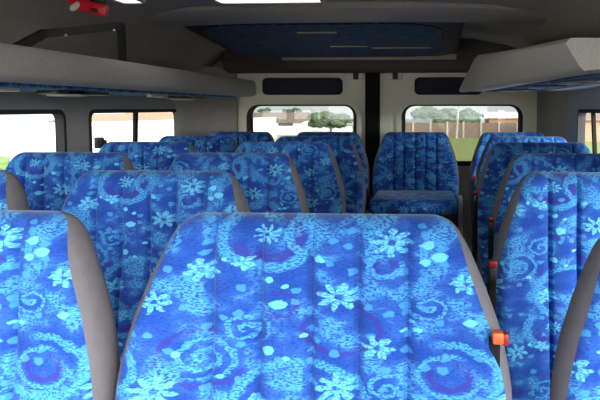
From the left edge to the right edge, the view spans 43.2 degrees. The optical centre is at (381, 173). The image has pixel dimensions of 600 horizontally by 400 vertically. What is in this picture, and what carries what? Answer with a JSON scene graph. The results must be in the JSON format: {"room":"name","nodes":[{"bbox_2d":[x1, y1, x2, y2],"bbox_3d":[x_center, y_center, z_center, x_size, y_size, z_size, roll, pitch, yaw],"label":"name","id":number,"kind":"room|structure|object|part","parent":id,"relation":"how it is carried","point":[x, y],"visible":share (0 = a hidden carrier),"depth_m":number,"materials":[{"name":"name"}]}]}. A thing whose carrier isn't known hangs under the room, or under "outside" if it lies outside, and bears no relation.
{"room":"vehicle interior","nodes":[
{"label":"vehicle interior","id":0,"kind":"room"},
{"bbox_2d":[0,92,174,151],"bbox_3d":[-1.426,0.447,1.950,0.030,1.450,6.000,0,5,4],"label":"wall","id":1,"kind":"structure","parent":0,"point":[76,110],"depth_m":3.25,"materials":[{"name":"grey plastic"}]},
{"bbox_2d":[0,109,66,151],"bbox_3d":[-1.384,0.002,2.487,0.039,0.426,1.334,0,5,4],"label":"window","id":2,"kind":"structure","parent":1,"relation":"in","point":[59,116],"depth_m":3.12,"materials":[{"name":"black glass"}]},
{"bbox_2d":[0,43,255,99],"bbox_3d":[-1.137,-0.320,2.477,0.456,0.125,4.220,0,5,4],"label":"luggage rack","id":3,"kind":"object","parent":1,"relation":"attached to","point":[22,68],"visible":1,"depth_m":2.49,"materials":[{"name":"grey plastic"}]},
{"bbox_2d":[0,87,19,91],"bbox_3d":[-1.058,-0.234,2.066,0.040,0.014,0.180,0,5,4],"label":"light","id":4,"kind":"object","parent":3,"relation":"attached to","point":[2,89],"depth_m":2.10,"materials":[{"name":"grey plastic"}]},
{"bbox_2d":[46,91,86,96],"bbox_3d":[-1.073,-0.274,2.557,0.100,0.020,0.160,0,5,4],"label":"light","id":5,"kind":"object","parent":3,"relation":"on","point":[69,93],"depth_m":2.51,"materials":[{"name":"grey plastic"}]},
{"bbox_2d":[13,22,126,61],"bbox_3d":[-1.046,-0.432,2.506,0.052,0.205,0.588,2,5,17],"label":"grab rail","id":6,"kind":"object","parent":3,"relation":"attached to","point":[38,36],"visible":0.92,"depth_m":2.56,"materials":[{"name":"black metal"}]},
{"bbox_3d":[-1.069,-0.282,2.616,0.100,0.014,0.400,0,5,4],"label":"reading panel","id":7,"kind":"part","parent":3,"relation":"part of","materials":[{"name":"black paint"}]},
{"bbox_2d":[146,94,167,97],"bbox_3d":[-0.974,-0.338,3.259,0.040,0.014,0.180,0,5,4],"label":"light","id":8,"kind":"object","parent":3,"relation":"attached to","point":[147,95],"depth_m":3.22,"materials":[{"name":"grey plastic"}]},
{"bbox_2d":[171,96,195,99],"bbox_3d":[-0.990,-0.378,3.749,0.100,0.020,0.160,0,5,4],"label":"light","id":9,"kind":"object","parent":3,"relation":"on","point":[188,97],"depth_m":3.69,"materials":[{"name":"grey plastic"}]},
{"bbox_3d":[-0.985,-0.386,3.809,0.100,0.014,0.400,0,5,4],"label":"reading panel","id":10,"kind":"part","parent":3,"relation":"part of","materials":[{"name":"black paint"}]},
{"bbox_2d":[88,109,175,151],"bbox_3d":[-1.274,-0.127,3.967,0.052,0.426,1.214,0,5,4],"label":"window","id":11,"kind":"structure","parent":1,"relation":"in","point":[99,142],"depth_m":3.67,"materials":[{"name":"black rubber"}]},
{"bbox_2d":[174,66,237,135],"bbox_3d":[-1.080,0.128,4.731,0.270,1.600,0.470,0,5,4],"label":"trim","id":12,"kind":"structure","parent":1,"relation":"attached to","point":[198,117],"depth_m":4.74,"materials":[{"name":"grey plastic"}]},
{"bbox_2d":[213,59,222,66],"bbox_3d":[-0.050,0.083,4.901,2.460,1.660,0.060,0,5,4],"label":"wall","id":13,"kind":"structure","parent":0,"point":[219,63],"depth_m":4.87,"materials":[{"name":"grey plastic"}]},
{"bbox_2d":[237,73,364,147],"bbox_3d":[-0.523,0.105,4.886,0.858,1.580,0.120,0,5,4],"label":"door","id":14,"kind":"structure","parent":13,"relation":"in","point":[272,89],"depth_m":4.80,"materials":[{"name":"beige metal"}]},
{"bbox_3d":[-0.507,-0.558,4.796,0.515,0.108,0.042,0,5,4],"label":"padded panel","id":15,"kind":"part","parent":14,"relation":"part of","materials":[{"name":"black"}]},
{"bbox_3d":[-0.163,-0.619,4.748,0.034,0.045,0.022,0,5,4],"label":"latch handle","id":16,"kind":"part","parent":14,"relation":"part of","materials":[{"name":"black paint"}]},
{"bbox_2d":[365,73,379,198],"bbox_3d":[-0.056,0.118,4.847,0.092,1.600,0.095,0,5,4],"label":"trim","id":17,"kind":"structure","parent":13,"relation":"attached to","point":[372,80],"depth_m":4.76,"materials":[{"name":"black plastic"}]},
{"bbox_2d":[380,73,536,253],"bbox_3d":[0.489,0.111,4.816,1.012,1.580,0.120,0,5,4],"label":"door","id":18,"kind":"structure","parent":13,"relation":"in","point":[399,92],"depth_m":4.75,"materials":[{"name":"beige metal"}]},
{"bbox_3d":[0.087,-0.617,4.731,0.034,0.045,0.022,0,5,4],"label":"latch handle","id":19,"kind":"part","parent":18,"relation":"part of","materials":[{"name":"black paint"}]},
{"bbox_3d":[0.421,-0.552,4.731,0.425,0.108,0.042,0,5,4],"label":"padded panel","id":20,"kind":"part","parent":18,"relation":"part of","materials":[{"name":"black"}]},
{"bbox_2d":[273,134,297,141],"bbox_3d":[-28.645,-3.250,74.178,52.500,1.162,52.000,0,5,4],"label":"road","id":21,"kind":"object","parent":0,"point":[277,135],"depth_m":92.29,"materials":[{"name":"white"}]},
{"bbox_2d":[0,0,599,91],"bbox_3d":[-0.238,-0.473,2.159,2.404,0.386,5.340,0,5,4],"label":"ceiling","id":22,"kind":"structure","parent":0,"point":[181,48],"depth_m":3.04,"materials":[{"name":"plastic"}]},
{"bbox_2d":[68,0,108,16],"bbox_3d":[-0.892,-0.549,2.283,0.122,0.144,0.066,-1,5,-11],"label":"hammer","id":23,"kind":"object","parent":22,"relation":"attached to","point":[97,7],"visible":1,"depth_m":2.27,"materials":[{"name":"red plastic"}]},
{"bbox_2d":[90,7,97,12],"bbox_3d":[-0.869,-0.494,2.264,0.026,0.017,0.004,0,5,4],"label":"print","id":24,"kind":"object","parent":23,"relation":"attached to","point":[92,9],"depth_m":2.26},
{"bbox_2d":[112,0,145,3],"bbox_3d":[-0.896,-0.614,2.590,0.095,0.024,0.230,0,5,4],"label":"recessed light","id":25,"kind":"object","parent":22,"relation":"in","point":[118,1],"visible":1,"depth_m":2.67,"materials":[{"name":"grey plastic"}]},
{"bbox_2d":[119,0,137,1],"bbox_3d":[-0.896,-0.614,2.590,0.071,0.016,0.206,0,5,4],"label":"diffuser","id":26,"kind":"object","parent":25,"relation":"attached to","point":[119,0],"depth_m":2.65,"materials":[{"name":"white plastic"}]},
{"bbox_2d":[213,0,323,3],"bbox_3d":[-0.428,-0.658,2.790,0.410,0.024,0.200,0,5,4],"label":"recessed light","id":27,"kind":"object","parent":22,"relation":"in","point":[217,1],"visible":1,"depth_m":2.86,"materials":[{"name":"grey plastic"}]},
{"bbox_2d":[218,0,319,2],"bbox_3d":[-0.428,-0.658,2.790,0.386,0.016,0.176,0,5,4],"label":"diffuser","id":28,"kind":"object","parent":27,"relation":"attached to","point":[219,1],"depth_m":2.86,"materials":[{"name":"white plastic"}]},
{"bbox_2d":[185,22,463,59],"bbox_3d":[-0.253,-0.709,3.930,1.340,0.151,1.220,0,5,4],"label":"panel","id":29,"kind":"object","parent":22,"relation":"attached to","point":[327,40],"visible":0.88,"depth_m":3.84,"materials":[{"name":"blue carpet"}]},
{"bbox_2d":[139,2,546,27],"bbox_3d":[-0.166,-0.688,3.176,1.700,0.102,0.330,0,5,4],"label":"trim","id":30,"kind":"structure","parent":22,"relation":"attached to","point":[324,12],"depth_m":3.08,"materials":[{"name":"grey plastic"}]},
{"bbox_2d":[352,126,599,160],"bbox_3d":[4.883,-1.932,69.927,320.000,4.460,380.000,0,5,4],"label":"ground","id":31,"kind":"structure","parent":0,"point":[464,148],"depth_m":55.31,"materials":[{"name":"green plant"}]},
{"bbox_2d":[0,155,9,169],"bbox_3d":[-13.263,-0.236,27.494,2.110,0.895,1.776,0,5,4],"label":"shrub","id":32,"kind":"object","parent":31,"relation":"on","point":[4,161],"visible":0.12,"depth_m":27.09,"materials":[{"name":"green plant"}]},
{"bbox_2d":[46,113,159,122],"bbox_3d":[-34.877,-6.126,95.999,6.000,3.048,20.000,0,5,4],"label":"house","id":33,"kind":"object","parent":31,"relation":"on","point":[128,116],"visible":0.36,"depth_m":94.59,"materials":[{"name":"brick"}]},
{"bbox_2d":[0,117,275,160],"bbox_3d":[-13.551,-2.528,52.050,0.300,2.804,58.000,0,5,4],"label":"wall","id":34,"kind":"structure","parent":31,"relation":"on","point":[15,139],"depth_m":37.86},
{"bbox_2d":[124,112,173,119],"bbox_3d":[-34.155,-7.605,113.428,9.000,3.340,9.000,0,5,4],"label":"house","id":35,"kind":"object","parent":31,"relation":"on","point":[159,115],"visible":0.18,"depth_m":111.30,"materials":[{"name":"brick"}]},
{"bbox_2d":[257,107,270,111],"bbox_3d":[-26.970,-12.712,171.821,3.422,4.917,2.369,0,5,4],"label":"leafy tree","id":36,"kind":"object","parent":31,"relation":"on","point":[267,109],"visible":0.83,"depth_m":171.15,"materials":[{"name":"green plant"}]},
{"bbox_2d":[253,112,310,125],"bbox_3d":[-16.119,-7.780,116.172,10.093,3.370,11.000,0,5,4],"label":"house","id":37,"kind":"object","parent":31,"relation":"on","point":[282,118],"visible":0.4,"depth_m":113.51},
{"bbox_2d":[282,107,301,111],"bbox_3d":[-20.420,-12.725,171.704,4.753,4.974,2.260,0,5,4],"label":"leafy tree","id":38,"kind":"object","parent":31,"relation":"on","point":[294,109],"visible":0.62,"depth_m":171.36,"materials":[{"name":"green plant"}]},
{"bbox_2d":[276,126,351,133],"bbox_3d":[-12.368,-5.732,101.120,16.933,1.273,0.250,0,5,4],"label":"wall","id":39,"kind":"structure","parent":31,"relation":"on","point":[279,129],"depth_m":100.83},
{"bbox_2d":[308,111,352,131],"bbox_3d":[-6.499,-6.365,95.519,6.005,3.249,3.668,0,5,4],"label":"leafy tree","id":40,"kind":"object","parent":31,"relation":"on","point":[326,119],"visible":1,"depth_m":94.66,"materials":[{"name":"green plant"}]},
{"bbox_2d":[405,119,431,122],"bbox_3d":[4.354,-5.652,93.789,3.944,2.265,5.000,0,5,4],"label":"shed","id":41,"kind":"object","parent":31,"relation":"on","point":[407,120],"visible":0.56,"depth_m":92.55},
{"bbox_2d":[410,106,481,122],"bbox_3d":[8.537,-6.992,99.305,9.564,4.050,5.927,0,5,4],"label":"leafy tree","id":42,"kind":"object","parent":31,"relation":"on","point":[467,115],"visible":0.78,"depth_m":98.09,"materials":[{"name":"green plant"}]},
{"bbox_2d":[455,106,459,137],"bbox_3d":[8.414,-5.734,78.474,1.383,4.602,2.140,0,5,4],"label":"lamp post","id":43,"kind":"object","parent":31,"relation":"on","point":[458,107],"visible":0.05,"depth_m":79.38,"materials":[{"name":"metal"}]},
{"bbox_2d":[405,122,517,137],"bbox_3d":[15.359,-4.760,83.072,27.104,1.972,0.320,0,5,4],"label":"wall","id":44,"kind":"structure","parent":31,"relation":"on","point":[465,130],"depth_m":83.45,"materials":[{"name":"brick"}]},
{"bbox_2d":[481,112,517,122],"bbox_3d":[16.370,-6.630,100.911,5.443,3.292,9.000,0,5,4],"label":"house","id":45,"kind":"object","parent":31,"relation":"on","point":[490,117],"visible":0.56,"depth_m":97.02,"materials":[{"name":"ceramic"}]},
{"bbox_2d":[585,113,599,140],"bbox_3d":[20.687,-4.474,73.627,8.467,2.920,11.000,0,5,4],"label":"house","id":46,"kind":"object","parent":31,"relation":"on","point":[588,131],"visible":0.22,"depth_m":68.76,"materials":[{"name":"brick"}]},
{"bbox_2d":[566,88,599,141],"bbox_3d":[0.899,0.461,1.788,0.030,1.450,6.000,0,5,4],"label":"wall","id":47,"kind":"structure","parent":0,"point":[584,99],"depth_m":4.01,"materials":[{"name":"grey plastic"}]},
{"bbox_2d":[459,38,599,91],"bbox_3d":[0.661,-0.446,3.044,0.621,0.205,2.320,0,5,4],"label":"luggage rack","id":48,"kind":"object","parent":47,"relation":"attached to","point":[569,63],"visible":1,"depth_m":2.49,"materials":[{"name":"grey plastic"}]},
{"bbox_3d":[0.652,-0.405,3.622,0.139,0.014,0.266,0,5,-1],"label":"reading panel","id":49,"kind":"part","parent":48,"relation":"part of","materials":[{"name":"black paint"}]},
{"bbox_3d":[0.663,-0.359,3.072,0.139,0.014,0.266,0,5,-1],"label":"reading panel","id":50,"kind":"part","parent":48,"relation":"part of","materials":[{"name":"black paint"}]},
{"bbox_2d":[559,82,579,84],"bbox_3d":[0.644,-0.315,2.569,0.040,0.017,0.151,0,5,-1],"label":"light","id":51,"kind":"object","parent":48,"relation":"on","point":[560,83],"depth_m":2.54,"materials":[{"name":"grey plastic"}]},
{"bbox_3d":[0.674,-0.318,2.571,0.139,0.014,0.266,0,5,-1],"label":"reading panel","id":52,"kind":"part","parent":48,"relation":"part of","materials":[{"name":"black paint"}]},
{"bbox_2d":[536,90,566,139],"bbox_3d":[1.023,0.141,4.585,0.115,1.600,0.470,0,5,4],"label":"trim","id":53,"kind":"structure","parent":47,"relation":"attached to","point":[551,105],"depth_m":4.53,"materials":[{"name":"grey plastic"}]},
{"bbox_2d":[577,109,599,152],"bbox_3d":[1.009,-0.073,3.344,0.039,0.426,1.264,0,5,4],"label":"window","id":54,"kind":"structure","parent":47,"relation":"in","point":[581,117],"depth_m":3.82,"materials":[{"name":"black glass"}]},
{"bbox_3d":[-0.263,1.201,1.935,2.420,0.050,6.000,0,5,4],"label":"floor","id":55,"kind":"structure","parent":0,"visible":0},
{"bbox_2d":[0,170,29,209],"bbox_3d":[-1.092,0.609,1.575,0.517,1.193,0.686,0,5,4],"label":"seat","id":56,"kind":"object","parent":55,"relation":"on","point":[12,193],"visible":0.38,"depth_m":1.78,"materials":[{"name":"grey plastic"}]},
{"bbox_3d":[-1.079,0.348,1.741,0.499,0.702,0.223,0,5,4],"label":"backrest","id":57,"kind":"part","parent":56,"relation":"part of","materials":[{"name":"blue fabric"}]},
{"bbox_2d":[0,210,119,399],"bbox_3d":[-0.659,0.671,0.887,0.517,1.188,0.686,0,5,4],"label":"seat","id":58,"kind":"object","parent":55,"relation":"on","point":[59,340],"visible":0.96,"depth_m":1.06,"materials":[{"name":"blue fabric"}]},
{"bbox_3d":[-0.421,0.416,1.073,0.087,0.710,0.266,-1,5,-14],"label":"panel","id":59,"kind":"part","parent":58,"relation":"part of","materials":[{"name":"fabric"}]},
{"bbox_2d":[5,152,133,210],"bbox_3d":[-1.033,0.551,2.206,0.517,1.197,0.686,0,5,4],"label":"seat","id":60,"kind":"object","parent":55,"relation":"on","point":[47,179],"visible":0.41,"depth_m":2.39,"materials":[{"name":"blue fabric"}]},
{"bbox_3d":[-0.794,0.294,2.392,0.087,0.716,0.266,-1,5,-14],"label":"panel","id":61,"kind":"part","parent":60,"relation":"part of","materials":[{"name":"fabric"}]},
{"bbox_2d":[99,141,195,170],"bbox_3d":[-0.986,0.491,2.864,0.517,1.202,0.686,0,5,4],"label":"seat","id":62,"kind":"object","parent":55,"relation":"on","point":[152,156],"visible":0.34,"depth_m":3.05,"materials":[{"name":"blue fabric"}]},
{"bbox_3d":[-0.748,0.233,3.050,0.087,0.719,0.266,-1,5,-14],"label":"panel","id":63,"kind":"part","parent":62,"relation":"part of","materials":[{"name":"grey plastic"}]},
{"bbox_2d":[61,170,250,363],"bbox_3d":[-0.550,0.612,1.538,0.517,1.193,0.686,0,5,4],"label":"seat","id":64,"kind":"object","parent":55,"relation":"on","point":[130,217],"visible":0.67,"depth_m":1.72,"materials":[{"name":"blue fabric"}]},
{"bbox_3d":[-0.312,0.356,1.724,0.087,0.713,0.266,-1,5,-14],"label":"panel","id":65,"kind":"part","parent":64,"relation":"part of","materials":[{"name":"grey plastic"}]},
{"bbox_2d":[159,136,237,152],"bbox_3d":[-0.941,0.434,3.513,0.517,1.202,0.686,0,5,4],"label":"seat","id":66,"kind":"object","parent":55,"relation":"on","point":[201,144],"visible":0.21,"depth_m":3.70,"materials":[{"name":"blue fabric"}]},
{"bbox_3d":[-0.703,0.176,3.699,0.087,0.719,0.266,-1,5,-14],"label":"panel","id":67,"kind":"part","parent":66,"relation":"part of","materials":[{"name":"grey plastic"}]},
{"bbox_2d":[168,153,308,212],"bbox_3d":[-0.496,0.554,2.169,0.517,1.197,0.686,0,5,4],"label":"seat","id":68,"kind":"object","parent":55,"relation":"on","point":[269,182],"visible":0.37,"depth_m":2.35,"materials":[{"name":"blue fabric"}]},
{"bbox_3d":[-0.258,0.297,2.355,0.087,0.716,0.266,-1,5,-14],"label":"panel","id":69,"kind":"part","parent":68,"relation":"part of","materials":[{"name":"grey plastic"}]},
{"bbox_2d":[210,132,274,145],"bbox_3d":[-0.844,0.377,4.173,0.498,1.202,0.666,0,5,4],"label":"seat","id":70,"kind":"object","parent":55,"relation":"on","point":[240,137],"visible":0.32,"depth_m":4.35,"materials":[{"name":"blue fabric"}]},
{"bbox_2d":[235,142,345,212],"bbox_3d":[-0.418,0.494,2.824,0.517,1.203,0.686,0,5,4],"label":"seat","id":71,"kind":"object","parent":55,"relation":"on","point":[316,165],"visible":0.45,"depth_m":3.00,"materials":[{"name":"blue fabric"}]},
{"bbox_3d":[-0.179,0.236,3.010,0.087,0.719,0.266,-1,5,-14],"label":"panel","id":72,"kind":"part","parent":71,"relation":"part of","materials":[{"name":"fabric"}]},
{"bbox_2d":[115,212,511,399],"bbox_3d":[-0.113,0.675,0.849,0.559,1.188,0.686,0,5,4],"label":"seat","id":73,"kind":"object","parent":55,"relation":"on","point":[234,305],"visible":1,"depth_m":1.03,"materials":[{"name":"blue fabric"}]},
{"bbox_3d":[-0.338,0.416,1.069,0.093,0.710,0.267,2,5,23],"label":"panel","id":74,"kind":"part","parent":73,"relation":"part of","materials":[{"name":"blue fabric"}]},
{"bbox_3d":[0.143,0.419,1.036,0.093,0.710,0.267,-1,5,-15],"label":"panel","id":75,"kind":"part","parent":73,"relation":"part of","materials":[{"name":"fabric"}]},
{"bbox_2d":[276,136,365,213],"bbox_3d":[-0.352,0.438,3.472,0.517,1.202,0.686,0,5,4],"label":"seat","id":76,"kind":"object","parent":55,"relation":"on","point":[344,150],"visible":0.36,"depth_m":3.64,"materials":[{"name":"blue fabric"}]},
{"bbox_3d":[-0.114,0.180,3.658,0.087,0.719,0.266,-1,5,-14],"label":"panel","id":77,"kind":"part","parent":76,"relation":"part of","materials":[{"name":"fabric"}]},
{"bbox_2d":[297,132,369,194],"bbox_3d":[-0.331,0.380,4.137,0.498,1.202,0.666,0,5,4],"label":"seat","id":78,"kind":"object","parent":55,"relation":"on","point":[354,136],"visible":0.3,"depth_m":4.31,"materials":[{"name":"blue fabric"}]},
{"bbox_3d":[-0.101,0.123,4.313,0.084,0.719,0.266,-1,5,-13],"label":"panel","id":79,"kind":"part","parent":78,"relation":"part of","materials":[{"name":"fabric"}]},
{"bbox_2d":[364,132,462,234],"bbox_3d":[0.175,0.383,4.102,0.524,1.202,0.666,0,5,4],"label":"seat","id":80,"kind":"object","parent":55,"relation":"on","point":[414,172],"visible":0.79,"depth_m":4.25,"materials":[{"name":"blue fabric"}]},
{"bbox_3d":[-0.070,0.358,4.079,0.038,0.486,0.170,0,5,4],"label":"armrest","id":81,"kind":"part","parent":80,"relation":"part of","materials":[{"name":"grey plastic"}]},
{"bbox_3d":[-0.022,0.123,4.308,0.084,0.719,0.266,2,5,21],"label":"panel","id":82,"kind":"part","parent":80,"relation":"part of","materials":[{"name":"fabric"}]},
{"bbox_3d":[0.174,0.584,4.060,0.425,0.810,0.468,0,5,4],"label":"seat","id":83,"kind":"part","parent":80,"relation":"part of","materials":[{"name":"blue fabric"}]},
{"bbox_2d":[369,190,456,214],"bbox_3d":[0.171,0.150,3.982,0.444,0.078,0.468,0,5,4],"label":"cushion","id":84,"kind":"object","parent":80,"relation":"on","point":[383,201],"depth_m":3.76,"materials":[{"name":"blue fabric"}]},
{"bbox_3d":[0.191,0.121,4.257,0.481,0.707,0.223,0,5,4],"label":"backrest","id":85,"kind":"part","parent":80,"relation":"part of","materials":[{"name":"blue fabric"}]},
{"bbox_3d":[0.408,0.126,4.278,0.084,0.719,0.266,-1,5,-13],"label":"panel","id":86,"kind":"part","parent":80,"relation":"part of","materials":[{"name":"grey plastic"}]},
{"bbox_3d":[0.418,0.361,4.045,0.032,0.486,0.170,0,5,4],"label":"armrest","id":87,"kind":"part","parent":80,"relation":"part of","materials":[{"name":"grey plastic"}]},
{"bbox_2d":[469,132,544,230],"bbox_3d":[0.732,0.386,4.063,0.498,1.202,0.666,0,5,4],"label":"seat","id":88,"kind":"object","parent":55,"relation":"on","point":[486,136],"visible":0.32,"depth_m":4.25,"materials":[{"name":"blue fabric"}]},
{"bbox_3d":[0.532,0.126,4.269,0.084,0.719,0.266,2,5,21],"label":"panel","id":89,"kind":"part","parent":88,"relation":"part of","materials":[{"name":"grey plastic"}]},
{"bbox_2d":[472,137,566,255],"bbox_3d":[0.681,0.444,3.400,0.525,1.202,0.686,0,5,4],"label":"seat","id":90,"kind":"object","parent":55,"relation":"on","point":[493,140],"visible":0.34,"depth_m":3.60,"materials":[{"name":"blue fabric"}]},
{"bbox_3d":[0.478,0.183,3.616,0.087,0.719,0.266,2,5,21],"label":"panel","id":91,"kind":"part","parent":90,"relation":"part of","materials":[{"name":"fabric"}]},
{"bbox_3d":[0.698,0.182,3.565,0.499,0.707,0.223,0,5,4],"label":"backrest","id":92,"kind":"part","parent":90,"relation":"part of","materials":[{"name":"blue fabric"}]},
{"bbox_2d":[473,142,590,291],"bbox_3d":[0.606,0.500,2.753,0.525,1.204,0.686,0,5,4],"label":"seat","id":93,"kind":"object","parent":55,"relation":"on","point":[500,155],"visible":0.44,"depth_m":2.94,"materials":[{"name":"blue fabric"}]},
{"bbox_3d":[0.403,0.238,2.969,0.087,0.720,0.266,2,5,21],"label":"panel","id":94,"kind":"part","parent":93,"relation":"part of","materials":[{"name":"grey plastic"}]},
{"bbox_2d":[488,172,599,399],"bbox_3d":[0.480,0.617,1.466,0.525,1.195,0.686,0,5,4],"label":"seat","id":95,"kind":"object","parent":55,"relation":"on","point":[550,227],"visible":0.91,"depth_m":1.65,"materials":[{"name":"blue fabric"}]},
{"bbox_3d":[0.277,0.358,1.682,0.087,0.714,0.266,2,5,21],"label":"panel","id":96,"kind":"part","parent":95,"relation":"part of","materials":[{"name":"fabric"}]},
{"bbox_2d":[488,153,599,266],"bbox_3d":[0.569,0.560,2.095,0.525,1.200,0.686,0,5,4],"label":"seat","id":97,"kind":"object","parent":55,"relation":"on","point":[521,164],"visible":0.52,"depth_m":2.29,"materials":[{"name":"blue fabric"}]},
{"bbox_3d":[0.366,0.299,2.311,0.087,0.717,0.266,2,5,21],"label":"panel","id":98,"kind":"part","parent":97,"relation":"part of","materials":[{"name":"grey plastic"}]},
{"bbox_2d":[550,238,599,399],"bbox_3d":[0.473,0.687,0.809,0.517,1.170,0.686,0,5,4],"label":"seat","id":99,"kind":"object","parent":55,"relation":"on","point":[576,367],"visible":1,"depth_m":1.01,"materials":[{"name":"blue fabric"}]},
{"bbox_3d":[0.486,0.431,0.975,0.499,0.689,0.223,0,5,4],"label":"backrest","id":100,"kind":"part","parent":99,"relation":"part of","materials":[{"name":"blue fabric"}]},
{"bbox_3d":[-0.050,-0.759,4.828,1.940,0.250,0.060,0,5,4],"label":"wall","id":101,"kind":"structure","parent":0,"visible":0},
{"bbox_2d":[222,39,516,72],"bbox_3d":[-0.070,-0.752,4.679,1.800,0.238,0.300,0,5,4],"label":"trim","id":102,"kind":"structure","parent":101,"relation":"attached to","point":[468,50],"depth_m":4.57,"materials":[{"name":"grey plastic"}]}
]}

